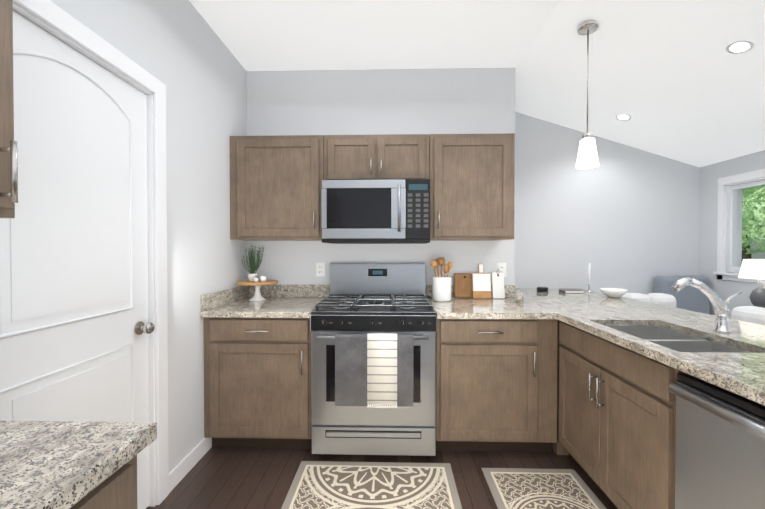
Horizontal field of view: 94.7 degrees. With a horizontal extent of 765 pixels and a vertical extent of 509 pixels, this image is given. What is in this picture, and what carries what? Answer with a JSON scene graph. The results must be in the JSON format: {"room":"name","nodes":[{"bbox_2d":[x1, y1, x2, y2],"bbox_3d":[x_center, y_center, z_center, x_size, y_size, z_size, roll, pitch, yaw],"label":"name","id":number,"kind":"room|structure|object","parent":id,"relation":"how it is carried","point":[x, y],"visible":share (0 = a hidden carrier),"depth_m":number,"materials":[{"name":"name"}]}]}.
{"room":"kitchen","nodes":[
{"label":"kitchen","id":0,"kind":"room"},
{"bbox_2d":[50,0,246,471],"bbox_3d":[-1.247,-0.100,0.612,0.140,2.760,6.290,0,1,2],"label":"wall","id":1,"kind":"structure","parent":0,"point":[180,50],"depth_m":2.07,"materials":[{"name":"paint"}]},
{"bbox_2d":[0,0,17,217],"bbox_3d":[-1.012,-0.465,0.512,0.326,0.766,0.626,0,1,2],"label":"upper cabinet","id":2,"kind":"object","parent":1,"relation":"attached to","point":[8,174],"visible":1,"depth_m":0.78,"materials":[{"name":"brown wood"}]},
{"bbox_2d":[0,11,154,508],"bbox_3d":[-1.163,0.237,1.357,0.105,2.047,0.804,0,1,2],"label":"door leaf","id":3,"kind":"structure","parent":1,"relation":"in","point":[76,327],"depth_m":1.34,"materials":[{"name":"white wood"}]},
{"bbox_2d":[12,0,168,506],"bbox_3d":[-1.218,0.198,1.365,0.158,2.150,0.970,0,1,2],"label":"door frame","id":4,"kind":"structure","parent":1,"relation":"attached to","point":[54,20],"depth_m":1.76,"materials":[{"name":"white wood"}]},
{"bbox_2d":[169,438,211,492],"bbox_3d":[-1.123,1.212,2.390,0.014,0.100,1.057,0,1,2],"label":"baseboard","id":5,"kind":"structure","parent":1,"relation":"attached to","point":[183,467],"depth_m":2.04,"materials":[{"name":"white wood"}]},
{"bbox_2d":[146,447,614,508],"bbox_3d":[0.945,1.341,0.569,4.525,0.120,6.290,0,1,2],"label":"floor","id":6,"kind":"structure","parent":0,"point":[234,478],"depth_m":2.04,"materials":[{"name":"brown wood"}]},
{"bbox_2d":[69,455,136,508],"bbox_3d":[-0.848,0.851,-0.027,0.684,0.872,1.634,0,1,2],"label":"base cabinet","id":7,"kind":"object","parent":6,"relation":"on","point":[117,489],"visible":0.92,"depth_m":0.70,"materials":[{"name":"brown wood"}]},
{"bbox_2d":[0,420,156,508],"bbox_3d":[-0.854,0.346,-0.032,0.675,0.137,1.634,0,1,2],"label":"countertop","id":8,"kind":"structure","parent":7,"relation":"on","point":[56,464],"depth_m":0.65,"materials":[{"name":"stone"}]},
{"bbox_2d":[204,317,311,448],"bbox_3d":[-0.779,0.824,2.534,0.690,0.872,0.734,0,1,2],"label":"base cabinet","id":9,"kind":"object","parent":6,"relation":"on","point":[257,382],"visible":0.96,"depth_m":2.21,"materials":[{"name":"brown wood"}]},
{"bbox_2d":[200,284,329,317],"bbox_3d":[-0.778,0.319,2.537,0.691,0.137,0.723,0,1,2],"label":"countertop","id":10,"kind":"structure","parent":9,"relation":"on","point":[289,301],"depth_m":2.47,"materials":[{"name":"stone"}]},
{"bbox_2d":[236,280,277,300],"bbox_3d":[-0.952,0.275,2.684,0.300,0.145,0.300,0,1,2],"label":"cake stand","id":11,"kind":"object","parent":10,"relation":"on","point":[257,296],"visible":0.98,"depth_m":2.65,"materials":[{"name":"brown wood"}]},
{"bbox_2d":[241,245,264,280],"bbox_3d":[-0.984,0.059,2.701,0.153,0.285,0.150,0,1,2],"label":"herb pot","id":12,"kind":"object","parent":11,"relation":"on","point":[253,268],"visible":1,"depth_m":2.69,"materials":[{"name":"white ceramic"}]},
{"bbox_2d":[253,276,266,281],"bbox_3d":[-0.915,0.181,2.635,0.082,0.042,0.082,0,1,2],"label":"jars","id":13,"kind":"object","parent":11,"relation":"on","point":[262,278],"visible":1,"depth_m":2.63,"materials":[{"name":"white ceramic"}]},
{"bbox_2d":[281,461,461,508],"bbox_3d":[-0.064,1.267,1.387,0.901,0.008,1.493,0,1,2],"label":"area rug","id":14,"kind":"object","parent":6,"relation":"on","point":[349,485],"visible":1,"depth_m":1.91,"materials":[{"name":"beige fabric"}]},
{"bbox_2d":[310,263,436,457],"bbox_3d":[-0.047,0.668,2.471,0.762,1.185,0.802,0,1,2],"label":"range","id":15,"kind":"object","parent":6,"relation":"on","point":[364,298],"visible":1,"depth_m":2.14,"materials":[{"name":"silver metal"}]},
{"bbox_2d":[335,334,413,406],"bbox_3d":[-0.049,0.681,2.082,0.460,0.418,0.037,0,1,2],"label":"towel","id":16,"kind":"object","parent":15,"relation":"hanging from","point":[350,369],"visible":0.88,"depth_m":2.07,"materials":[{"name":"grey fabric"}]},
{"bbox_2d":[367,333,396,407],"bbox_3d":[-0.001,0.681,2.081,0.175,0.431,0.048,0,1,2],"label":"striped towel","id":17,"kind":"object","parent":15,"relation":"hanging from","point":[381,368],"visible":1,"depth_m":2.06,"materials":[{"name":"white fabric"}]},
{"bbox_2d":[436,319,556,451],"bbox_3d":[0.715,0.825,2.495,0.743,0.872,0.734,0,1,2],"label":"base cabinet","id":18,"kind":"object","parent":6,"relation":"on","point":[496,384],"visible":0.94,"depth_m":2.17,"materials":[{"name":"brown wood"}]},
{"bbox_2d":[481,468,606,508],"bbox_3d":[0.840,1.265,1.612,0.540,0.008,0.920,0,1,2],"label":"area rug","id":19,"kind":"object","parent":6,"relation":"on","point":[518,488],"visible":1,"depth_m":1.89,"materials":[{"name":"beige fabric"}]},
{"bbox_2d":[552,320,684,508],"bbox_3d":[1.369,0.829,2.095,0.658,0.872,2.902,0,1,2],"label":"base cabinet","id":20,"kind":"object","parent":6,"relation":"on","point":[616,423],"visible":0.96,"depth_m":1.61,"materials":[{"name":"brown wood"}]},
{"bbox_2d":[426,285,764,405],"bbox_3d":[1.135,0.418,2.093,1.606,0.326,2.926,0,1,2],"label":"countertop","id":21,"kind":"structure","parent":20,"relation":"on","point":[692,343],"depth_m":1.85,"materials":[{"name":"stone"}]},
{"bbox_2d":[431,257,452,301],"bbox_3d":[0.447,0.185,2.666,0.165,0.326,0.144,0,1,2],"label":"utensil crock","id":22,"kind":"object","parent":21,"relation":"on","point":[441,288],"visible":1,"depth_m":2.62,"materials":[{"name":"white ceramic"}]},
{"bbox_2d":[454,273,472,297],"bbox_3d":[0.657,0.248,2.811,0.170,0.194,0.052,0,1,2],"label":"cutting board","id":23,"kind":"object","parent":21,"relation":"on","point":[462,285],"visible":0.75,"depth_m":2.80,"materials":[{"name":"brown wood"}]},
{"bbox_2d":[472,264,491,298],"bbox_3d":[0.779,0.209,2.772,0.145,0.272,0.058,0,1,2],"label":"paddle cutting board","id":24,"kind":"object","parent":21,"relation":"on","point":[481,284],"visible":1,"depth_m":2.76,"materials":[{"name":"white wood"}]},
{"bbox_2d":[492,270,504,298],"bbox_3d":[0.911,0.227,2.776,0.094,0.237,0.043,0,1,2],"label":"cutting board","id":25,"kind":"object","parent":21,"relation":"on","point":[498,291],"visible":0.98,"depth_m":2.77,"materials":[{"name":"white ceramic"}]},
{"bbox_2d":[515,293,523,302],"bbox_3d":[1.001,0.317,2.573,0.056,0.064,0.055,0,1,2],"label":"canister","id":26,"kind":"object","parent":21,"relation":"on","point":[519,297],"visible":1,"depth_m":2.55,"materials":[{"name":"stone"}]},
{"bbox_2d":[537,287,547,291],"bbox_3d":[1.479,0.322,3.260,0.100,0.040,0.100,0,1,2],"label":"speaker","id":27,"kind":"object","parent":21,"relation":"on","point":[542,289],"visible":1,"depth_m":3.22},
{"bbox_2d":[559,289,582,292],"bbox_3d":[1.697,0.331,3.173,0.160,0.022,0.123,0,1,2],"label":"book","id":28,"kind":"object","parent":21,"relation":"on","point":[570,291],"visible":0.98,"depth_m":3.14,"materials":[{"name":"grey paper"}]},
{"bbox_2d":[585,263,592,291],"bbox_3d":[1.915,0.211,3.263,0.060,0.260,0.140,0,1,31],"label":"candlesticks","id":29,"kind":"object","parent":21,"relation":"on","point":[589,274],"visible":1,"depth_m":3.23,"materials":[{"name":"white wax"}]},
{"bbox_2d":[599,288,627,297],"bbox_3d":[1.869,0.313,2.850,0.196,0.065,0.196,0,1,2],"label":"bowl","id":30,"kind":"object","parent":21,"relation":"on","point":[613,292],"visible":1,"depth_m":2.81,"materials":[{"name":"white ceramic"}]},
{"bbox_2d":[671,277,741,332],"bbox_3d":[1.507,0.232,1.638,0.315,0.253,0.060,0,1,2],"label":"faucet","id":31,"kind":"object","parent":21,"relation":"on","point":[722,310],"visible":1,"depth_m":1.62,"materials":[{"name":"silver metal"}]},
{"bbox_2d":[621,293,675,307],"bbox_3d":[2.303,0.805,3.023,0.620,0.900,0.960,0,1,2],"label":"sofa","id":32,"kind":"object","parent":6,"relation":"on","point":[663,299],"visible":0.06,"depth_m":3.11,"materials":[{"name":"fabric"}]},
{"bbox_2d":[653,275,709,313],"bbox_3d":[2.877,0.728,3.178,0.460,1.050,0.620,0,1,2],"label":"armchair","id":33,"kind":"object","parent":6,"relation":"on","point":[690,298],"visible":0.15,"depth_m":3.33,"materials":[{"name":"blue"}]},
{"bbox_2d":[668,373,764,508],"bbox_3d":[1.331,0.853,0.975,0.625,0.848,0.592,0,1,2],"label":"dishwasher","id":34,"kind":"object","parent":6,"relation":"on","point":[719,447],"visible":1,"depth_m":1.11,"materials":[{"name":"silver metal"}]},
{"bbox_2d":[731,306,764,324],"bbox_3d":[2.417,0.820,1.653,0.840,0.900,1.765,0,1,2],"label":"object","id":35,"kind":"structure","parent":6,"relation":"on","point":[753,314],"depth_m":2.37,"materials":[{"name":"fabric"}]},
{"bbox_3d":[2.978,0.860,2.546,0.185,0.800,0.580,0,1,2],"label":"console table","id":36,"kind":"object","parent":6,"relation":"on","visible":0},
{"bbox_2d":[738,259,764,307],"bbox_3d":[2.951,0.247,2.750,0.250,0.419,0.250,0,1,2],"label":"table lamp","id":37,"kind":"object","parent":36,"relation":"on","point":[752,269],"visible":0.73,"depth_m":2.72,"materials":[{"name":"grey"}]},
{"bbox_2d":[246,67,514,284],"bbox_3d":[-0.013,-0.128,3.300,2.185,2.760,0.850,0,1,2],"label":"wall","id":38,"kind":"structure","parent":0,"point":[399,101],"depth_m":2.87,"materials":[{"name":"paint"}]},
{"bbox_2d":[230,135,323,240],"bbox_3d":[-0.773,-0.492,2.705,0.691,0.760,0.364,0,1,2],"label":"upper cabinet","id":39,"kind":"object","parent":38,"relation":"attached to","point":[275,188],"visible":1,"depth_m":2.57,"materials":[{"name":"brown wood"}]},
{"bbox_2d":[316,263,324,276],"bbox_3d":[-0.508,0.124,2.886,0.072,0.115,0.008,0,1,2],"label":"electrical outlet","id":40,"kind":"object","parent":38,"relation":"attached to","point":[320,269],"visible":1,"depth_m":2.88,"materials":[{"name":"white plastic"}]},
{"bbox_2d":[324,134,428,179],"bbox_3d":[-0.041,-0.701,2.684,0.766,0.342,0.364,0,1,2],"label":"upper cabinet","id":41,"kind":"object","parent":38,"relation":"attached to","point":[392,156],"visible":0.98,"depth_m":2.55,"materials":[{"name":"brown wood"}]},
{"bbox_2d":[321,179,429,243],"bbox_3d":[-0.042,-0.306,2.641,0.760,0.440,0.457,0,1,2],"label":"microwave","id":42,"kind":"object","parent":41,"relation":"attached to","point":[379,211],"visible":1,"depth_m":2.46,"materials":[{"name":"silver metal"}]},
{"bbox_2d":[429,133,514,240],"bbox_3d":[0.650,-0.491,2.668,0.608,0.760,0.364,0,1,2],"label":"upper cabinet","id":43,"kind":"object","parent":38,"relation":"attached to","point":[472,185],"visible":1,"depth_m":2.53,"materials":[{"name":"brown wood"}]},
{"bbox_2d":[497,263,505,276],"bbox_3d":[0.963,0.124,2.847,0.072,0.115,0.008,0,1,2],"label":"electrical outlet","id":44,"kind":"object","parent":38,"relation":"attached to","point":[501,267],"visible":0.83,"depth_m":2.85,"materials":[{"name":"white plastic"}]},
{"bbox_2d":[189,0,764,166],"bbox_3d":[0.945,-1.194,0.542,4.525,0.811,6.290,0,1,2],"label":"ceiling","id":45,"kind":"structure","parent":0,"point":[675,80],"depth_m":2.42,"materials":[{"name":"paint"}]},
{"bbox_2d":[576,20,598,168],"bbox_3d":[1.282,-0.988,2.201,0.128,0.873,0.128,0,1,2],"label":"pendant light","id":46,"kind":"object","parent":45,"relation":"hanging from","point":[587,156],"visible":1,"depth_m":2.18,"materials":[{"name":"white glass"}]},
{"bbox_2d":[616,114,630,120],"bbox_3d":[2.084,-1.185,3.048,0.113,0.040,0.118,0,1,2],"label":"recessed light","id":47,"kind":"object","parent":45,"relation":"in","point":[623,117],"visible":1,"depth_m":3.05,"materials":[{"name":"white plastic"}]},
{"bbox_2d":[726,40,753,53],"bbox_3d":[2.036,-1.181,2.009,0.113,0.040,0.118,0,1,2],"label":"recessed light","id":48,"kind":"object","parent":45,"relation":"in","point":[740,47],"visible":1,"depth_m":2.01,"materials":[{"name":"white"}]},
{"bbox_2d":[515,112,699,294],"bbox_3d":[2.189,-0.131,3.597,2.200,2.760,0.140,0,1,2],"label":"wall","id":49,"kind":"structure","parent":0,"point":[621,216],"depth_m":3.52,"materials":[{"name":"paint"}]},
{"bbox_2d":[699,150,764,318],"bbox_3d":[3.135,0.216,0.429,0.140,2.133,6.150,0,1,2],"label":"wall","id":50,"kind":"structure","parent":0,"point":[710,175],"depth_m":3.33,"materials":[{"name":"paint"}]},
{"bbox_2d":[713,168,764,282],"bbox_3d":[3.164,-0.227,2.284,0.180,0.940,2.030,0,1,2],"label":"window","id":51,"kind":"structure","parent":50,"relation":"in","point":[729,230],"depth_m":3.21,"materials":[{"name":"white wood"}]},
{"label":"outside","id":52,"kind":"structure","parent":0,"visible":0},
{"bbox_3d":[23.381,1.364,9.272,39.850,0.250,60.000,0,1,2],"label":"lawn","id":53,"kind":"structure","parent":52,"visible":0},
{"bbox_2d":[742,185,764,260],"bbox_3d":[6.834,-0.735,6.357,2.307,4.043,2.688,0,1,2],"label":"tree","id":54,"kind":"object","parent":53,"relation":"on","point":[751,229],"visible":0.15,"depth_m":6.11,"materials":[{"name":"green plant"}]},
{"bbox_2d":[742,185,764,220],"bbox_3d":[8.625,-1.058,8.091,3.921,4.650,2.969,0,1,2],"label":"tree","id":55,"kind":"object","parent":53,"relation":"on","point":[757,201],"depth_m":7.92,"materials":[{"name":"green plant"}]}
]}

